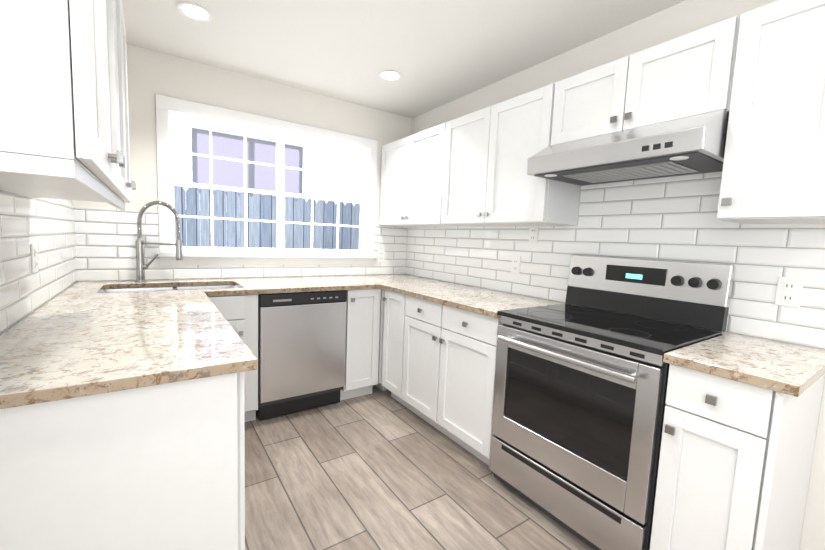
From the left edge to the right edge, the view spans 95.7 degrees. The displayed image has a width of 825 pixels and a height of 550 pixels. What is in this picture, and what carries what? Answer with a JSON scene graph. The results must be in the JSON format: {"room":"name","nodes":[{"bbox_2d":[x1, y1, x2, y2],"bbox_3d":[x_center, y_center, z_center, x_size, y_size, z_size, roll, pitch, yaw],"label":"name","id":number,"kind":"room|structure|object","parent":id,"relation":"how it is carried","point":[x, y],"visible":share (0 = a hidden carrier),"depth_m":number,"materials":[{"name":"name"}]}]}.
{"room":"kitchen","nodes":[
{"label":"kitchen","id":0,"kind":"room"},
{"bbox_2d":[53,199,71,204],"bbox_3d":[-0.749,-0.004,0.221,0.150,2.440,5.350,-1,7,-35],"label":"wall","id":1,"kind":"structure","parent":0,"point":[66,201],"depth_m":2.13,"materials":[{"name":"paint"}]},
{"bbox_2d":[0,189,76,334],"bbox_3d":[-1.349,-0.043,1.232,0.008,0.506,2.692,-1,7,-35],"label":"tile backsplash","id":2,"kind":"structure","parent":1,"relation":"attached to","point":[46,226],"depth_m":1.50,"materials":[{"name":"white tile"}]},
{"bbox_2d":[30,244,37,272],"bbox_3d":[-1.537,-0.069,1.519,0.010,0.116,0.072,-1,7,-35],"label":"electrical outlet","id":3,"kind":"object","parent":2,"relation":"attached to","point":[34,258],"visible":1,"depth_m":1.50,"materials":[{"name":"white plastic"}]},
{"bbox_2d":[0,0,127,199],"bbox_3d":[-0.857,-0.595,0.785,0.328,0.750,0.714,-1,7,-35],"label":"upper cabinet","id":4,"kind":"object","parent":1,"relation":"attached to","point":[64,125],"depth_m":0.60,"materials":[{"name":"white wood"}]},
{"bbox_2d":[12,20,135,207],"bbox_3d":[-1.188,-0.654,1.265,0.328,0.750,0.714,-1,7,-35],"label":"upper cabinet","id":5,"kind":"object","parent":1,"relation":"attached to","point":[131,184],"depth_m":1.51,"materials":[{"name":"white wood"}]},
{"bbox_2d":[72,43,411,254],"bbox_3d":[-1.129,-0.293,3.100,2.500,2.440,0.150,-1,7,-35],"label":"wall","id":6,"kind":"structure","parent":0,"point":[151,74],"depth_m":2.68,"materials":[{"name":"paint"}]},
{"bbox_2d":[74,206,406,281],"bbox_3d":[-1.087,-0.204,3.043,2.484,0.506,0.008,-1,7,-35],"label":"tile backsplash","id":7,"kind":"structure","parent":6,"relation":"attached to","point":[105,238],"depth_m":2.55,"materials":[{"name":"white tile"}]},
{"bbox_2d":[377,250,383,261],"bbox_3d":[-0.301,-0.184,3.578,0.072,0.116,0.010,-1,7,-35],"label":"electrical outlet","id":8,"kind":"object","parent":7,"relation":"attached to","point":[380,256],"visible":1,"depth_m":3.57,"materials":[{"name":"white plastic"}]},
{"bbox_2d":[156,94,377,264],"bbox_3d":[-1.075,-0.659,3.062,1.720,1.140,0.200,-1,7,-35],"label":"window","id":9,"kind":"structure","parent":6,"relation":"in","point":[229,118],"depth_m":2.94,"materials":[{"name":"white wood"}]},
{"bbox_2d":[122,0,685,117],"bbox_3d":[0.393,-1.270,0.855,2.800,0.050,5.350,-1,7,-35],"label":"ceiling","id":10,"kind":"structure","parent":0,"point":[435,53],"depth_m":2.21,"materials":[{"name":"paint"}]},
{"bbox_2d":[176,3,212,21],"bbox_3d":[-1.171,-1.415,2.010,0.170,0.002,0.170,-1,7,-35],"label":"recessed light","id":11,"kind":"object","parent":10,"relation":"in","point":[195,12],"visible":1,"depth_m":2.01,"materials":[{"name":"white"}]},
{"bbox_2d":[378,71,401,80],"bbox_3d":[-0.161,-1.439,2.693,0.170,0.002,0.170,-1,7,-35],"label":"recessed light","id":12,"kind":"object","parent":10,"relation":"in","point":[390,75],"visible":1,"depth_m":2.69,"materials":[{"name":"white"}]},
{"bbox_2d":[245,385,594,549],"bbox_3d":[0.292,1.207,1.090,2.800,0.050,5.350,-1,7,-35],"label":"floor","id":13,"kind":"structure","parent":0,"point":[378,469],"depth_m":1.88,"materials":[{"name":"brown wood"}]},
{"bbox_2d":[0,370,251,549],"bbox_3d":[-0.863,0.691,1.095,0.619,0.884,0.420,-1,7,-35],"label":"base cabinet","id":14,"kind":"object","parent":13,"relation":"on","point":[159,467],"depth_m":0.93,"materials":[{"name":"white wood"}]},
{"bbox_2d":[208,296,235,331],"bbox_3d":[-1.292,0.610,1.767,0.676,0.884,0.747,-1,7,-35],"label":"base cabinet","id":15,"kind":"object","parent":13,"relation":"on","point":[219,305],"depth_m":2.26,"materials":[{"name":"white wood"}]},
{"bbox_2d":[0,290,256,408],"bbox_3d":[-1.088,0.189,1.431,0.640,0.032,1.370,-1,7,-35],"label":"countertop","id":16,"kind":"structure","parent":15,"relation":"on","point":[78,339],"depth_m":1.11,"materials":[{"name":"stone"}]},
{"bbox_2d":[340,288,379,400],"bbox_3d":[-0.544,0.512,3.123,0.313,0.884,0.633,-1,7,-35],"label":"base cabinet","id":17,"kind":"object","parent":13,"relation":"on","point":[362,354],"depth_m":2.87,"materials":[{"name":"white wood"}]},
{"bbox_2d":[61,274,427,295],"bbox_3d":[-0.905,0.068,2.788,2.486,0.032,0.671,-1,7,-35],"label":"countertop","id":18,"kind":"structure","parent":17,"relation":"on","point":[270,285],"depth_m":2.61,"materials":[{"name":"stone"}]},
{"bbox_2d":[135,201,182,281],"bbox_3d":[-1.664,-0.216,2.443,0.316,0.535,0.064,3,5,3],"label":"faucet","id":19,"kind":"object","parent":18,"relation":"on","point":[141,266],"visible":1,"depth_m":2.44,"materials":[{"name":"silver metal"}]},
{"bbox_2d":[101,285,237,292],"bbox_3d":[-1.499,0.207,2.368,0.780,0.210,0.430,-1,7,-35],"label":"sink","id":20,"kind":"object","parent":18,"relation":"in","point":[165,288],"visible":0.15,"depth_m":2.49,"materials":[{"name":"silver metal"}]},
{"bbox_2d":[258,290,346,419],"bbox_3d":[-0.908,0.520,2.834,0.604,0.867,0.598,-1,7,-35],"label":"dishwasher","id":21,"kind":"object","parent":17,"relation":"in","point":[301,348],"visible":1,"depth_m":2.57,"materials":[{"name":"grey metal"}]},
{"bbox_2d":[380,288,395,396],"bbox_3d":[0.127,0.555,2.949,0.633,0.884,0.355,-1,7,-35],"label":"base cabinet","id":22,"kind":"object","parent":13,"relation":"on","point":[387,298],"depth_m":2.86,"materials":[{"name":"white wood"}]},
{"bbox_2d":[392,292,431,421],"bbox_3d":[0.308,0.587,2.687,0.633,0.884,0.541,-1,7,-35],"label":"base cabinet","id":23,"kind":"object","parent":13,"relation":"on","point":[413,314],"depth_m":2.59,"materials":[{"name":"white wood"}]},
{"bbox_2d":[380,278,570,317],"bbox_3d":[0.368,0.141,2.559,0.653,0.032,1.161,-1,7,-35],"label":"countertop","id":24,"kind":"structure","parent":23,"relation":"on","point":[487,302],"depth_m":2.42,"materials":[{"name":"stone"}]},
{"bbox_2d":[428,302,502,464],"bbox_3d":[0.538,0.628,2.355,0.633,0.884,0.527,-1,7,-35],"label":"base cabinet","id":25,"kind":"object","parent":13,"relation":"on","point":[462,356],"depth_m":2.17,"materials":[{"name":"white wood"}]},
{"bbox_2d":[489,255,733,549],"bbox_3d":[0.870,0.529,1.778,0.685,1.215,0.752,-1,7,-35],"label":"range","id":26,"kind":"object","parent":13,"relation":"on","point":[579,400],"visible":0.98,"depth_m":1.62,"materials":[{"name":"silver metal"}]},
{"bbox_2d":[650,364,824,549],"bbox_3d":[1.206,0.747,1.389,0.633,0.884,0.290,-1,7,-35],"label":"base cabinet","id":27,"kind":"object","parent":13,"relation":"on","point":[735,460],"depth_m":1.20,"materials":[{"name":"white wood"}]},
{"bbox_2d":[663,333,824,396],"bbox_3d":[1.220,0.292,1.326,0.653,0.032,0.327,-1,7,-35],"label":"countertop","id":28,"kind":"structure","parent":27,"relation":"on","point":[782,367],"depth_m":1.23,"materials":[{"name":"stone"}]},
{"bbox_2d":[411,0,824,549],"bbox_3d":[1.434,-0.059,1.724,0.150,2.440,5.350,-1,7,-35],"label":"wall","id":29,"kind":"structure","parent":0,"point":[677,20],"depth_m":1.93,"materials":[{"name":"paint"}]},
{"bbox_2d":[379,127,434,226],"bbox_3d":[0.113,-0.791,3.186,0.329,0.735,0.991,-1,7,-35],"label":"upper cabinet","id":30,"kind":"object","parent":29,"relation":"attached to","point":[407,191],"depth_m":3.11,"materials":[{"name":"white wood"}]},
{"bbox_2d":[431,83,580,226],"bbox_3d":[0.594,-0.706,2.491,0.329,0.735,0.963,-1,7,-35],"label":"upper cabinet","id":31,"kind":"object","parent":29,"relation":"attached to","point":[482,179],"depth_m":2.30,"materials":[{"name":"white wood"}]},
{"bbox_2d":[405,172,824,349],"bbox_3d":[0.956,-0.077,2.277,0.008,1.235,3.600,-1,7,-35],"label":"tile backsplash","id":32,"kind":"structure","parent":29,"relation":"attached to","point":[670,218],"depth_m":1.86,"materials":[{"name":"white tile"}]},
{"bbox_2d":[511,256,520,273],"bbox_3d":[0.720,-0.070,2.604,0.010,0.116,0.072,-1,7,-35],"label":"electrical outlet","id":33,"kind":"object","parent":32,"relation":"attached to","point":[515,267],"visible":1,"depth_m":2.60,"materials":[{"name":"white plastic"}]},
{"bbox_2d":[528,226,538,242],"bbox_3d":[0.802,-0.271,2.477,0.010,0.116,0.072,-1,7,-35],"label":"electrical outlet","id":34,"kind":"object","parent":32,"relation":"attached to","point":[533,234],"visible":0.92,"depth_m":2.47,"materials":[{"name":"white plastic"}]},
{"bbox_2d":[775,277,803,307],"bbox_3d":[1.496,0.067,1.482,0.010,0.116,0.072,-1,7,-35],"label":"electrical outlet","id":35,"kind":"object","parent":32,"relation":"attached to","point":[789,292],"visible":1,"depth_m":1.48,"materials":[{"name":"white plastic"}]},
{"bbox_2d":[551,14,742,145],"bbox_3d":[1.091,-0.819,1.766,0.329,0.333,0.756,-1,7,-35],"label":"upper cabinet","id":36,"kind":"object","parent":29,"relation":"attached to","point":[693,73],"depth_m":1.59,"materials":[{"name":"white wood"}]},
{"bbox_2d":[527,109,728,185],"bbox_3d":[1.003,-0.559,1.737,0.498,0.180,0.752,-1,7,-35],"label":"range hood","id":37,"kind":"object","parent":36,"relation":"attached to","point":[692,145],"visible":0.94,"depth_m":1.55,"materials":[{"name":"silver metal"}]},
{"bbox_2d":[717,0,824,223],"bbox_3d":[1.385,-0.565,1.347,0.329,0.735,0.310,-1,7,-35],"label":"upper cabinet","id":38,"kind":"object","parent":29,"relation":"attached to","point":[758,74],"depth_m":1.28,"materials":[{"name":"white wood"}]},
{"label":"outside","id":39,"kind":"structure","parent":0,"visible":0},
{"bbox_2d":[172,121,360,249],"bbox_3d":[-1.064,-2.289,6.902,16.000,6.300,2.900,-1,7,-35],"label":"window panes","id":40,"kind":"structure","parent":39,"point":[192,201],"depth_m":6.40,"materials":[{"name":"clear glass"}]}
]}

